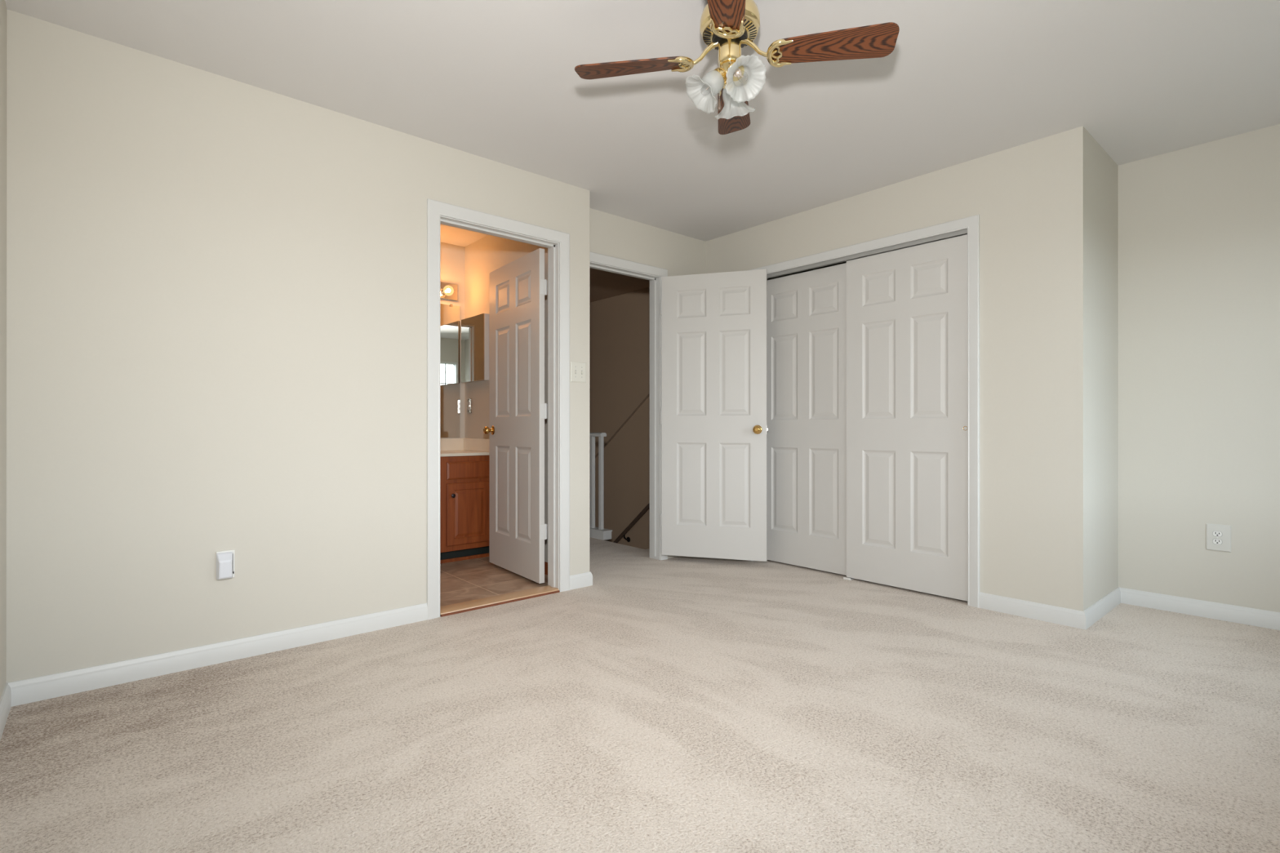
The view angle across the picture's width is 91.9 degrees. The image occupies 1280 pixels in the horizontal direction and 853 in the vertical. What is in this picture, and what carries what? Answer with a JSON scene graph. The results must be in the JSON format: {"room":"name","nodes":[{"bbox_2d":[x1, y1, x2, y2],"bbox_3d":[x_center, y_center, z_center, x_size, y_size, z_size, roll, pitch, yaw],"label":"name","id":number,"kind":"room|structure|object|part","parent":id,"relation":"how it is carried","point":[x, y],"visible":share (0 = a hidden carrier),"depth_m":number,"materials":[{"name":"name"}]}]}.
{"room":"empty bedroom","nodes":[
{"label":"empty bedroom","id":0,"kind":"room"},
{"bbox_2d":[0,0,6,698],"bbox_3d":[-1.076,-0.242,0.785,0.100,2.440,3.578,0,0,-41],"label":"wall","id":1,"kind":"structure","parent":0,"point":[2,3],"depth_m":2.07,"materials":[{"name":"beige paint"}]},
{"bbox_2d":[0,683,11,740],"bbox_3d":[-1.083,0.936,0.877,0.013,0.083,3.428,0,0,-41],"label":"baseboard","id":2,"kind":"structure","parent":1,"relation":"attached to","point":[6,698],"depth_m":2.05,"materials":[{"name":"white paint"}]},
{"bbox_2d":[6,8,589,683],"bbox_3d":[-1.381,-0.240,3.056,2.629,2.440,0.245,0,0,-41],"label":"wall","id":3,"kind":"structure","parent":0,"point":[216,285],"depth_m":2.55,"materials":[{"name":"beige paint"}]},
{"bbox_2d":[7,603,427,706],"bbox_3d":[-1.646,0.938,2.652,1.500,0.083,0.013,0,0,-41],"label":"baseboard","id":4,"kind":"structure","parent":3,"relation":"attached to","point":[73,682],"depth_m":2.52,"materials":[{"name":"white paint"}]},
{"bbox_2d":[216,549,235,579],"bbox_3d":[-1.718,0.576,2.570,0.066,0.116,0.043,0,0,-41],"label":"plug","id":5,"kind":"object","parent":3,"relation":"attached to","point":[225,560],"visible":1,"depth_m":2.56,"materials":[{"name":"white plastic"}]},
{"bbox_2d":[426,198,569,619],"bbox_3d":[-0.790,-0.088,3.475,0.870,2.138,0.130,0,0,-41],"label":"door frame","id":6,"kind":"structure","parent":3,"relation":"attached to","point":[435,209],"depth_m":3.66,"materials":[{"name":"white paint"}]},
{"bbox_2d":[483,248,546,583],"bbox_3d":[-0.818,-0.065,4.058,0.165,2.032,0.756,0,0,-37],"label":"door","id":7,"kind":"structure","parent":6,"relation":"attached to","point":[517,408],"depth_m":4.00,"materials":[{"name":"white paint"}]},
{"bbox_3d":[-1.047,0.027,4.282,0.065,0.064,0.064,0,0,-37],"label":"knob","id":8,"kind":"part","parent":7,"relation":"part of","materials":[{"name":"gold metal"}]},
{"bbox_2d":[544,561,592,590],"bbox_3d":[-0.711,0.940,4.175,0.172,0.083,1.075,0,0,-41],"label":"baseboard","id":9,"kind":"structure","parent":3,"relation":"attached to","point":[583,580],"depth_m":3.78,"materials":[{"name":"white paint"}]},
{"bbox_2d":[570,361,586,382],"bbox_3d":[-0.371,-0.331,3.764,0.116,0.122,0.018,0,0,-41],"label":"light switch","id":10,"kind":"object","parent":3,"relation":"attached to","point":[578,370],"visible":1,"depth_m":3.77,"materials":[{"name":"white plastic"}]},
{"bbox_2d":[440,241,464,438],"bbox_3d":[-2.200,-0.238,4.419,2.100,2.440,0.110,0,0,-41],"label":"wall","id":11,"kind":"structure","parent":0,"point":[451,256],"depth_m":4.99,"materials":[{"name":"beige paint"}]},
{"bbox_2d":[440,281,457,301],"bbox_3d":[-1.698,-1.072,4.689,0.710,0.128,0.144,0,0,-41],"label":"vanity light","id":12,"kind":"object","parent":11,"relation":"attached to","point":[448,291],"visible":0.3,"depth_m":4.90,"materials":[{"name":"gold metal"}]},
{"bbox_2d":[441,288,448,294],"bbox_3d":[-1.529,-1.060,4.868,0.044,0.044,0.038,0,0,-41],"label":"bulb","id":13,"kind":"object","parent":12,"relation":"attached to","point":[444,291],"depth_m":4.87,"materials":[{"name":"white glass"}]},
{"bbox_2d":[440,303,460,437],"bbox_3d":[-1.805,-0.443,4.681,0.940,1.065,0.014,0,0,-41],"label":"wall mirror","id":14,"kind":"object","parent":11,"relation":"attached to","point":[450,315],"visible":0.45,"depth_m":4.93,"materials":[{"name":"clear glass"}]},
{"bbox_2d":[464,235,547,562],"bbox_3d":[-0.985,-0.238,4.562,0.051,2.440,1.274,0,0,-41],"label":"wall","id":15,"kind":"structure","parent":0,"point":[490,253],"depth_m":4.77,"materials":[{"name":"beige paint"}]},
{"bbox_2d":[467,398,471,413],"bbox_3d":[-1.364,-0.165,4.950,0.010,0.115,0.070,0,0,-41],"label":"wall outlet","id":16,"kind":"object","parent":15,"relation":"attached to","point":[469,401],"visible":1,"depth_m":4.94,"materials":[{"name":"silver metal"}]},
{"bbox_2d":[461,313,488,382],"bbox_3d":[-1.290,-0.604,4.838,0.046,0.503,0.385,0,0,-41],"label":"medicine cabinet","id":17,"kind":"object","parent":15,"relation":"attached to","point":[475,329],"visible":0.96,"depth_m":4.78,"materials":[{"name":"silver metal"}]},
{"bbox_2d":[589,287,649,549],"bbox_3d":[-0.765,1.063,5.845,2.340,5.040,2.988,0,0,-41],"label":"wall","id":18,"kind":"structure","parent":0,"point":[620,325],"depth_m":6.83,"materials":[{"name":"beige paint"}]},
{"bbox_2d":[589,392,649,465],"bbox_3d":[0.058,-0.289,6.524,0.010,2.105,2.830,0,0,-41],"label":"handrail","id":19,"kind":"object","parent":18,"relation":"attached to","point":[648,395],"depth_m":6.77,"materials":[{"name":"beige"}]},
{"bbox_2d":[613,502,649,542],"bbox_3d":[0.021,0.927,6.490,0.082,2.126,2.575,0,0,-41],"label":"handrail","id":20,"kind":"object","parent":18,"relation":"attached to","point":[646,508],"visible":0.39,"depth_m":6.58,"materials":[{"name":"brown wood"}]},
{"bbox_2d":[0,537,1279,852],"bbox_3d":[-0.371,1.029,3.499,4.734,0.104,6.840,0,0,-41],"label":"floor","id":21,"kind":"structure","parent":0,"point":[681,704],"depth_m":1.98,"materials":[{"name":"beige carpet"}]},
{"bbox_2d":[440,455,488,564],"bbox_3d":[-1.625,0.596,4.468,1.032,0.764,0.562,0,0,-41],"label":"bathroom vanity","id":22,"kind":"object","parent":21,"relation":"on","point":[464,480],"visible":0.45,"depth_m":4.46,"materials":[{"name":"brown wood"}]},
{"bbox_2d":[440,438,488,457],"bbox_3d":[-1.641,0.153,4.473,1.054,0.118,0.542,0,0,-41],"label":"countertop","id":23,"kind":"structure","parent":22,"relation":"on","point":[448,446],"depth_m":4.84,"materials":[{"name":"beige stone"}]},
{"bbox_3d":[-1.515,0.966,4.341,1.032,0.024,0.014,0,0,-41],"label":"toe moulding","id":24,"kind":"part","parent":22,"relation":"part of","materials":[{"name":"brown wood"}]},
{"bbox_3d":[-1.237,0.315,4.483,0.335,0.123,0.019,0,0,-41],"label":"drawer","id":25,"kind":"part","parent":22,"relation":"part of","materials":[{"name":"brown wood"}]},
{"bbox_3d":[-1.237,0.625,4.483,0.335,0.443,0.019,0,0,-41],"label":"cabinet door","id":26,"kind":"part","parent":22,"relation":"part of","materials":[{"name":"brown wood"}]},
{"bbox_2d":[440,585,559,615],"bbox_3d":[-0.794,0.969,3.478,0.726,0.015,0.122,0,0,-41],"label":"threshold","id":27,"kind":"object","parent":21,"relation":"on","point":[548,588],"visible":0.83,"depth_m":3.44,"materials":[{"name":"brown wood"}]},
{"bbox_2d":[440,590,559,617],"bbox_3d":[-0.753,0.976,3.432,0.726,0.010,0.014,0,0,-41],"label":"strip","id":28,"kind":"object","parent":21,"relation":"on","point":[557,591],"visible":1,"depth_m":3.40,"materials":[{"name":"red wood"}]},
{"bbox_2d":[589,432,612,540],"bbox_3d":[-0.947,0.519,6.146,0.100,0.929,2.030,0,0,-41],"label":"stair railing","id":29,"kind":"object","parent":21,"relation":"on","point":[600,532],"visible":0.15,"depth_m":5.45,"materials":[{"name":"white paint"}]},
{"bbox_3d":[-0.967,0.072,6.169,0.068,0.034,1.970,0,0,-41],"label":"rail","id":30,"kind":"part","parent":29,"relation":"part of","materials":[{"name":"white paint"}]},
{"bbox_2d":[843,577,854,580],"bbox_3d":[1.356,0.975,3.993,0.085,0.012,0.048,0,0,-41],"label":"floor guide","id":31,"kind":"object","parent":21,"relation":"on","point":[844,578],"visible":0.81,"depth_m":3.97,"materials":[{"name":"white plastic"}]},
{"bbox_2d":[4,0,1279,302],"bbox_3d":[-0.381,-1.509,3.559,4.794,0.100,6.940,0,0,-41],"label":"ceiling","id":32,"kind":"structure","parent":0,"point":[962,81],"depth_m":2.62,"materials":[{"name":"white paint"}]},
{"bbox_2d":[574,0,899,134],"bbox_3d":[0.303,-1.259,2.091,0.818,0.404,0.818,0,0,-35],"label":"ceiling fan","id":33,"kind":"object","parent":32,"relation":"hanging from","point":[726,27],"visible":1,"depth_m":2.06,"materials":[{"name":"brown wood"}]},
{"bbox_3d":[-0.022,-1.248,2.150,0.405,0.006,0.136,0,12,10],"label":"fan blade","id":34,"kind":"part","parent":33,"relation":"part of","materials":[{"name":"brown wood"}]},
{"bbox_2d":[706,75,720,89],"bbox_3d":[0.251,-1.160,2.082,0.062,0.063,0.026,0,0,-10],"label":"bulb","id":35,"kind":"object","parent":33,"relation":"attached to","point":[716,78],"depth_m":2.07,"materials":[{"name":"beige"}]},
{"bbox_3d":[0.265,-1.179,2.087,0.059,0.061,0.063,0,0,-41],"label":"lamp arm","id":36,"kind":"part","parent":33,"relation":"part of","materials":[{"name":"gold metal"}]},
{"bbox_3d":[0.265,-1.159,2.071,0.002,0.127,0.002,0,0,-41],"label":"pull chain","id":37,"kind":"part","parent":33,"relation":"part of","materials":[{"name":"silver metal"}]},
{"bbox_3d":[0.244,-1.248,1.766,0.136,0.006,0.405,12,2,10],"label":"fan blade","id":38,"kind":"part","parent":33,"relation":"part of","materials":[{"name":"brown wood"}]},
{"bbox_3d":[0.299,-1.143,2.057,0.002,0.165,0.002,0,0,-11],"label":"pull chain","id":39,"kind":"part","parent":33,"relation":"part of","materials":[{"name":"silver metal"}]},
{"bbox_3d":[0.313,-1.179,2.126,0.059,0.060,0.064,0,0,-41],"label":"lamp arm","id":40,"kind":"part","parent":33,"relation":"part of","materials":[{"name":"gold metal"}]},
{"bbox_2d":[730,87,736,105],"bbox_3d":[0.319,-1.154,2.134,0.026,0.068,0.055,0,0,20],"label":"bulb","id":41,"kind":"object","parent":33,"relation":"attached to","point":[733,89],"depth_m":2.13,"materials":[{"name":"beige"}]},
{"bbox_3d":[0.363,-1.247,2.416,0.136,0.006,0.405,-12,-2,10],"label":"fan blade","id":42,"kind":"part","parent":33,"relation":"part of","materials":[{"name":"brown wood"}]},
{"bbox_3d":[0.312,-1.179,2.055,0.063,0.062,0.059,0,0,-41],"label":"lamp arm","id":43,"kind":"part","parent":33,"relation":"part of","materials":[{"name":"gold metal"}]},
{"bbox_2d":[733,67,743,77],"bbox_3d":[0.323,-1.164,2.038,0.026,0.060,0.065,0,0,-20],"label":"bulb","id":44,"kind":"object","parent":33,"relation":"attached to","point":[737,72],"depth_m":2.04,"materials":[{"name":"beige"}]},
{"bbox_3d":[0.628,-1.248,2.031,0.405,0.006,0.136,0,-12,10],"label":"fan blade","id":45,"kind":"part","parent":33,"relation":"part of","materials":[{"name":"brown wood"}]},
{"bbox_2d":[589,208,705,558],"bbox_3d":[0.004,-0.238,4.504,1.463,2.440,0.114,0,0,-41],"label":"wall","id":46,"kind":"structure","parent":0,"point":[611,235],"depth_m":4.46,"materials":[{"name":"beige paint"}]},
{"bbox_2d":[589,251,667,559],"bbox_3d":[-0.169,-0.091,4.342,0.886,2.145,0.131,0,0,-41],"label":"door frame","id":47,"kind":"structure","parent":46,"relation":"attached to","point":[655,281],"depth_m":4.57,"materials":[{"name":"white paint"}]},
{"bbox_2d":[660,269,768,561],"bbox_3d":[0.522,-0.078,4.428,0.777,2.030,0.165,0,0,17],"label":"door","id":48,"kind":"structure","parent":47,"relation":"attached to","point":[713,420],"depth_m":4.40,"materials":[{"name":"white paint"}]},
{"bbox_3d":[0.810,0.022,4.287,0.064,0.064,0.065,0,0,17],"label":"knob","id":49,"kind":"part","parent":48,"relation":"part of","materials":[{"name":"gold metal"}]},
{"bbox_2d":[705,125,1118,611],"bbox_3d":[1.632,-0.238,4.202,0.793,2.440,2.484,0,0,-41],"label":"wall","id":50,"kind":"structure","parent":0,"point":[1047,207],"depth_m":3.21,"materials":[{"name":"beige paint"}]},
{"bbox_2d":[747,214,979,608],"bbox_3d":[1.308,-0.083,3.958,0.016,2.128,1.607,0,0,-41],"label":"door frame","id":51,"kind":"structure","parent":50,"relation":"attached to","point":[971,224],"depth_m":3.38,"materials":[{"name":"white paint"}]},
{"bbox_2d":[767,228,967,278],"bbox_3d":[1.356,-1.081,4.001,0.088,0.026,1.480,0,0,-41],"label":"door track","id":52,"kind":"object","parent":50,"relation":"attached to","point":[963,232],"visible":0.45,"depth_m":3.84,"materials":[{"name":"silver metal"}]},
{"bbox_2d":[767,262,846,575],"bbox_3d":[1.137,-0.047,4.279,0.030,2.030,0.765,0,0,-41],"label":"door","id":53,"kind":"structure","parent":52,"relation":"hanging from","point":[806,311],"depth_m":4.25,"materials":[{"name":"white paint"}]},
{"bbox_2d":[846,234,967,600],"bbox_3d":[1.582,-0.048,3.711,0.031,2.030,0.742,0,0,-41],"label":"door","id":54,"kind":"structure","parent":52,"relation":"hanging from","point":[907,308],"depth_m":3.67,"materials":[{"name":"white paint"}]},
{"bbox_2d":[978,591,1085,629],"bbox_3d":[1.996,0.939,3.171,0.013,0.083,0.482,0,0,-41],"label":"baseboard","id":55,"kind":"structure","parent":50,"relation":"attached to","point":[1039,611],"depth_m":3.15,"materials":[{"name":"white paint"}]},
{"bbox_2d":[1084,587,1120,629],"bbox_3d":[2.411,0.939,3.223,0.706,0.083,0.013,0,0,-41],"label":"baseboard","id":56,"kind":"structure","parent":50,"relation":"attached to","point":[1097,611],"depth_m":3.19,"materials":[{"name":"white paint"}]},
{"bbox_2d":[1117,124,1279,612],"bbox_3d":[3.150,-0.240,2.990,0.100,2.440,1.338,0,0,-41],"label":"wall","id":57,"kind":"structure","parent":0,"point":[1199,225],"depth_m":3.20,"materials":[{"name":"beige paint"}]},
{"bbox_2d":[1118,586,1279,630],"bbox_3d":[3.058,0.939,3.008,0.013,0.083,1.188,0,0,-41],"label":"baseboard","id":58,"kind":"structure","parent":57,"relation":"attached to","point":[1226,612],"depth_m":3.19,"materials":[{"name":"white paint"}]},
{"bbox_2d":[1205,523,1231,552],"bbox_3d":[2.939,0.566,3.147,0.010,0.134,0.093,0,0,-41],"label":"wall outlet","id":59,"kind":"object","parent":57,"relation":"attached to","point":[1218,537],"visible":1,"depth_m":3.15,"materials":[{"name":"grey plastic"}]},
{"bbox_2d":[1212,538,1222,544],"bbox_3d":[2.936,0.585,3.148,0.001,0.028,0.038,0,0,-41],"label":"socket","id":60,"kind":"object","parent":59,"relation":"attached to","point":[1215,541],"depth_m":3.15,"materials":[{"name":"white plastic"}]},
{"bbox_2d":[1212,530,1222,537],"bbox_3d":[2.936,0.546,3.148,0.001,0.028,0.038,0,0,-41],"label":"socket","id":61,"kind":"object","parent":59,"relation":"attached to","point":[1215,533],"depth_m":3.15,"materials":[{"name":"white plastic"}]}
]}

